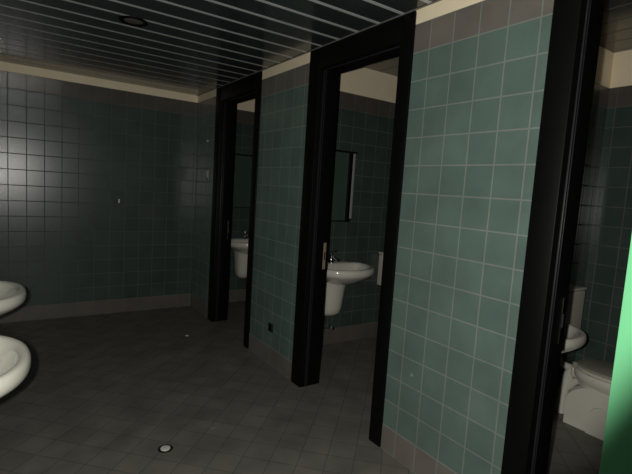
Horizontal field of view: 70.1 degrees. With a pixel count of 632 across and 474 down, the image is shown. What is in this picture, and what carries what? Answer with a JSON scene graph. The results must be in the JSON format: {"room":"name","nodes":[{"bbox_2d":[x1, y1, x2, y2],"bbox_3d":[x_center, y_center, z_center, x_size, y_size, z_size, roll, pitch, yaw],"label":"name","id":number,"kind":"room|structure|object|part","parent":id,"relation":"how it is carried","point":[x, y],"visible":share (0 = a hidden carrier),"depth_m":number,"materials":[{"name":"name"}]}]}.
{"room":"public restroom","nodes":[
{"label":"public restroom","id":0,"kind":"room"},
{"bbox_2d":[0,61,254,306],"bbox_3d":[-1.560,-0.544,5.290,4.425,2.760,0.104,0,7,-34],"label":"wall","id":1,"kind":"structure","parent":0,"point":[72,146],"depth_m":4.74,"materials":[{"name":"tile"}]},
{"bbox_2d":[0,293,190,322],"bbox_3d":[-2.438,0.763,4.825,2.233,0.150,0.004,0,7,-34],"label":"baseboard","id":2,"kind":"structure","parent":1,"relation":"attached to","point":[50,311],"depth_m":4.85,"materials":[{"name":"tile"}]},
{"bbox_2d":[230,230,248,288],"bbox_3d":[-0.807,0.315,5.566,0.616,0.796,0.498,0,7,-34],"label":"washbasin","id":3,"kind":"object","parent":1,"relation":"attached to","point":[239,245],"visible":0.4,"depth_m":5.59,"materials":[{"name":"white ceramic"}]},
{"bbox_3d":[-0.795,0.124,5.546,0.616,0.166,0.497,0,7,-34],"label":"bowl","id":4,"kind":"part","parent":3,"relation":"part of","materials":[{"name":"white ceramic"}]},
{"bbox_2d":[243,230,248,238],"bbox_3d":[-0.865,-0.029,5.647,0.056,0.136,0.160,0,7,-34],"label":"tap","id":5,"kind":"object","parent":3,"relation":"on","point":[245,235],"depth_m":5.67,"materials":[{"name":"silver metal"}]},
{"bbox_2d":[232,154,251,207],"bbox_3d":[-0.867,-0.692,5.651,0.530,0.665,0.049,0,7,-34],"label":"wall mirror","id":6,"kind":"object","parent":1,"relation":"attached to","point":[242,163],"visible":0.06,"depth_m":5.61,"materials":[{"name":"mirror"}]},
{"bbox_2d":[0,0,436,94],"bbox_3d":[-0.379,-1.220,1.774,2.232,0.020,6.830,0,7,-34],"label":"ceiling","id":7,"kind":"structure","parent":0,"point":[193,47],"depth_m":3.07,"materials":[{"name":"metal"}]},
{"bbox_2d":[118,15,147,26],"bbox_3d":[-1.160,-1.369,2.865,0.176,0.010,0.176,0,7,-34],"label":"recessed light","id":8,"kind":"object","parent":7,"relation":"in","point":[129,20],"visible":1,"depth_m":2.86,"materials":[{"name":"black paint"}]},
{"bbox_2d":[0,301,602,473],"bbox_3d":[0.284,1.296,2.598,4.425,0.100,7.030,0,7,-34],"label":"floor","id":9,"kind":"structure","parent":0,"point":[99,393],"depth_m":2.99,"materials":[{"name":"tile"}]},
{"bbox_2d":[158,444,172,452],"bbox_3d":[-0.840,1.177,2.515,0.082,0.009,0.082,0,7,-34],"label":"floor drain","id":10,"kind":"object","parent":9,"relation":"on","point":[165,448],"visible":1,"depth_m":2.51,"materials":[{"name":"metal"}]},
{"bbox_2d":[377,252,382,285],"bbox_3d":[1.016,0.634,4.524,0.488,0.906,0.713,0,7,-34],"label":"toilet","id":11,"kind":"object","parent":9,"relation":"on","point":[380,264],"visible":0.02,"depth_m":4.62,"materials":[{"name":"white ceramic"}]},
{"bbox_2d":[554,284,613,439],"bbox_3d":[1.916,0.842,3.078,0.488,0.906,0.713,0,7,-34],"label":"toilet","id":12,"kind":"object","parent":9,"relation":"on","point":[584,406],"visible":0.64,"depth_m":3.04,"materials":[{"name":"white ceramic"}]},
{"bbox_3d":[1.769,0.550,3.292,0.480,0.320,0.127,0,7,-34],"label":"tank","id":13,"kind":"part","parent":12,"relation":"part of","materials":[{"name":"white ceramic"}]},
{"bbox_3d":[1.781,0.378,3.272,0.488,0.023,0.132,0,7,-34],"label":"tank lid","id":14,"kind":"part","parent":12,"relation":"part of","materials":[{"name":"white ceramic"}]},
{"bbox_3d":[1.981,0.905,2.984,0.322,0.050,0.467,0,7,-34],"label":"lid","id":15,"kind":"part","parent":12,"relation":"part of","materials":[{"name":"plastic"}]},
{"bbox_3d":[1.982,0.917,2.981,0.324,0.021,0.462,0,7,-34],"label":"seat","id":16,"kind":"part","parent":12,"relation":"part of","materials":[{"name":"beige plastic"}]},
{"bbox_2d":[599,236,631,473],"bbox_3d":[0.494,0.296,0.245,1.048,2.397,0.998,0,7,-34],"label":"door","id":17,"kind":"structure","parent":9,"relation":"on","point":[616,457],"depth_m":0.91,"materials":[{"name":"green paint"}]},
{"bbox_2d":[322,67,396,344],"bbox_3d":[0.427,-0.334,4.487,1.845,2.760,0.124,0,7,-34],"label":"wall","id":18,"kind":"structure","parent":0,"point":[366,97],"depth_m":4.44,"materials":[{"name":"tile"}]},
{"bbox_2d":[330,149,357,221],"bbox_3d":[0.142,-0.472,4.170,0.530,0.665,0.049,0,7,-34],"label":"wall mirror","id":19,"kind":"object","parent":18,"relation":"attached to","point":[344,161],"visible":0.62,"depth_m":4.24,"materials":[{"name":"mirror"}]},
{"bbox_3d":[0.116,-0.472,4.153,0.427,0.635,0.004,0,7,-34],"label":"glass","id":20,"kind":"part","parent":19,"relation":"part of","materials":[{"name":"mirror"}]},
{"bbox_2d":[324,251,374,329],"bbox_3d":[0.230,0.534,4.105,0.616,0.796,0.498,0,7,-34],"label":"washbasin","id":21,"kind":"object","parent":18,"relation":"attached to","point":[339,274],"visible":0.87,"depth_m":4.13,"materials":[{"name":"white ceramic"}]},
{"bbox_2d":[328,251,339,262],"bbox_3d":[0.173,0.190,4.186,0.056,0.136,0.160,0,7,-34],"label":"tap","id":22,"kind":"object","parent":21,"relation":"on","point":[331,255],"depth_m":4.21,"materials":[{"name":"silver metal"}]},
{"bbox_3d":[0.242,0.343,4.085,0.616,0.166,0.497,0,7,-34],"label":"bowl","id":23,"kind":"part","parent":21,"relation":"part of","materials":[{"name":"white ceramic"}]},
{"bbox_2d":[191,0,553,473],"bbox_3d":[0.535,-0.125,2.558,0.147,2.760,6.830,0,7,-34],"label":"wall","id":24,"kind":"structure","parent":0,"point":[479,67],"depth_m":2.25,"materials":[{"name":"tile"}]},
{"bbox_2d":[206,168,209,179],"bbox_3d":[-1.192,-0.692,4.949,0.014,0.125,0.085,0,7,-34],"label":"light switch","id":25,"kind":"object","parent":24,"relation":"attached to","point":[207,169],"visible":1,"depth_m":4.93,"materials":[{"name":"grey plastic"}]},
{"bbox_2d":[207,71,261,348],"bbox_3d":[-0.759,-0.263,4.469,0.182,2.471,1.023,0,7,-34],"label":"door","id":26,"kind":"structure","parent":24,"relation":"in","point":[247,88],"depth_m":4.72,"materials":[{"name":"black paint"}]},
{"bbox_3d":[-0.938,-0.075,4.841,0.023,0.200,0.005,0,7,-34],"label":"strike plate","id":27,"kind":"part","parent":26,"relation":"part of","materials":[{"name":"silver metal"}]},
{"bbox_2d":[268,322,272,332],"bbox_3d":[-0.382,0.758,3.771,0.016,0.070,0.070,0,7,-34],"label":"wall socket","id":28,"kind":"object","parent":24,"relation":"attached to","point":[270,326],"visible":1,"depth_m":3.75,"materials":[{"name":"plastic"}]},
{"bbox_2d":[197,0,440,95],"bbox_3d":[0.539,-1.214,2.400,0.010,0.004,6.830,0,7,-34],"label":"trim","id":29,"kind":"structure","parent":24,"relation":"attached to","point":[437,0],"depth_m":2.96,"materials":[{"name":"paint"}]},
{"bbox_2d":[190,294,456,473],"bbox_3d":[0.392,1.171,2.649,0.004,0.150,6.825,0,7,-34],"label":"baseboard","id":30,"kind":"structure","parent":24,"relation":"attached to","point":[411,456],"depth_m":2.58,"materials":[{"name":"tile"}]},
{"bbox_2d":[291,11,416,446],"bbox_3d":[0.241,-0.046,3.002,0.182,2.471,1.021,0,7,-34],"label":"door frame","id":31,"kind":"structure","parent":24,"relation":"in","point":[393,38],"depth_m":3.19,"materials":[{"name":"black paint"}]},
{"bbox_3d":[0.062,0.142,3.372,0.023,0.200,0.005,0,7,-34],"label":"strike plate","id":32,"kind":"part","parent":31,"relation":"part of","materials":[{"name":"gold metal"}]},
{"bbox_2d":[501,0,604,473],"bbox_3d":[1.236,0.171,1.540,0.182,2.471,1.012,0,7,-34],"label":"door frame","id":33,"kind":"structure","parent":24,"relation":"in","point":[576,26],"depth_m":1.84,"materials":[{"name":"black paint"}]},
{"bbox_3d":[1.050,0.357,1.921,0.023,0.200,0.005,0,7,-34],"label":"strike plate","id":34,"kind":"part","parent":33,"relation":"part of","materials":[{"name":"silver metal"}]},
{"bbox_2d":[364,0,631,75],"bbox_3d":[1.440,-1.412,2.984,1.845,0.020,6.830,0,7,-34],"label":"ceiling","id":35,"kind":"structure","parent":0,"point":[616,31],"depth_m":3.02,"materials":[{"name":"paint"}]},
{"bbox_2d":[558,46,613,376],"bbox_3d":[1.384,-0.126,3.081,1.845,2.760,0.120,0,7,-34],"label":"wall partition","id":36,"kind":"structure","parent":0,"point":[605,57],"depth_m":3.44,"materials":[{"name":"tile"}]},
{"bbox_2d":[561,323,586,352],"bbox_3d":[1.373,0.830,2.837,0.570,0.796,0.498,0,7,-34],"label":"washbasin","id":37,"kind":"object","parent":36,"relation":"attached to","point":[574,338],"visible":0.09,"depth_m":2.64,"materials":[{"name":"white ceramic"}]},
{"bbox_2d":[575,50,631,362],"bbox_3d":[2.163,-0.137,3.665,0.100,2.760,6.830,0,7,-34],"label":"wall","id":38,"kind":"structure","parent":0,"point":[611,233],"depth_m":3.44,"materials":[{"name":"tile"}]},
{"bbox_3d":[-1.414,-0.111,1.233,0.100,2.760,6.830,0,7,-34],"label":"wall","id":39,"kind":"structure","parent":0,"visible":0},
{"bbox_2d":[0,281,26,315],"bbox_3d":[-1.889,0.569,2.479,0.502,0.796,0.627,0,7,-34],"label":"washbasin","id":40,"kind":"object","parent":39,"relation":"attached to","point":[12,295],"visible":1,"depth_m":2.49,"materials":[{"name":"white ceramic"}]},
{"bbox_2d":[0,335,30,397],"bbox_3d":[-1.289,0.701,1.585,0.488,0.796,0.638,0,7,-34],"label":"washbasin","id":41,"kind":"object","parent":39,"relation":"attached to","point":[15,356],"visible":1,"depth_m":1.64,"materials":[{"name":"white ceramic"}]}
]}

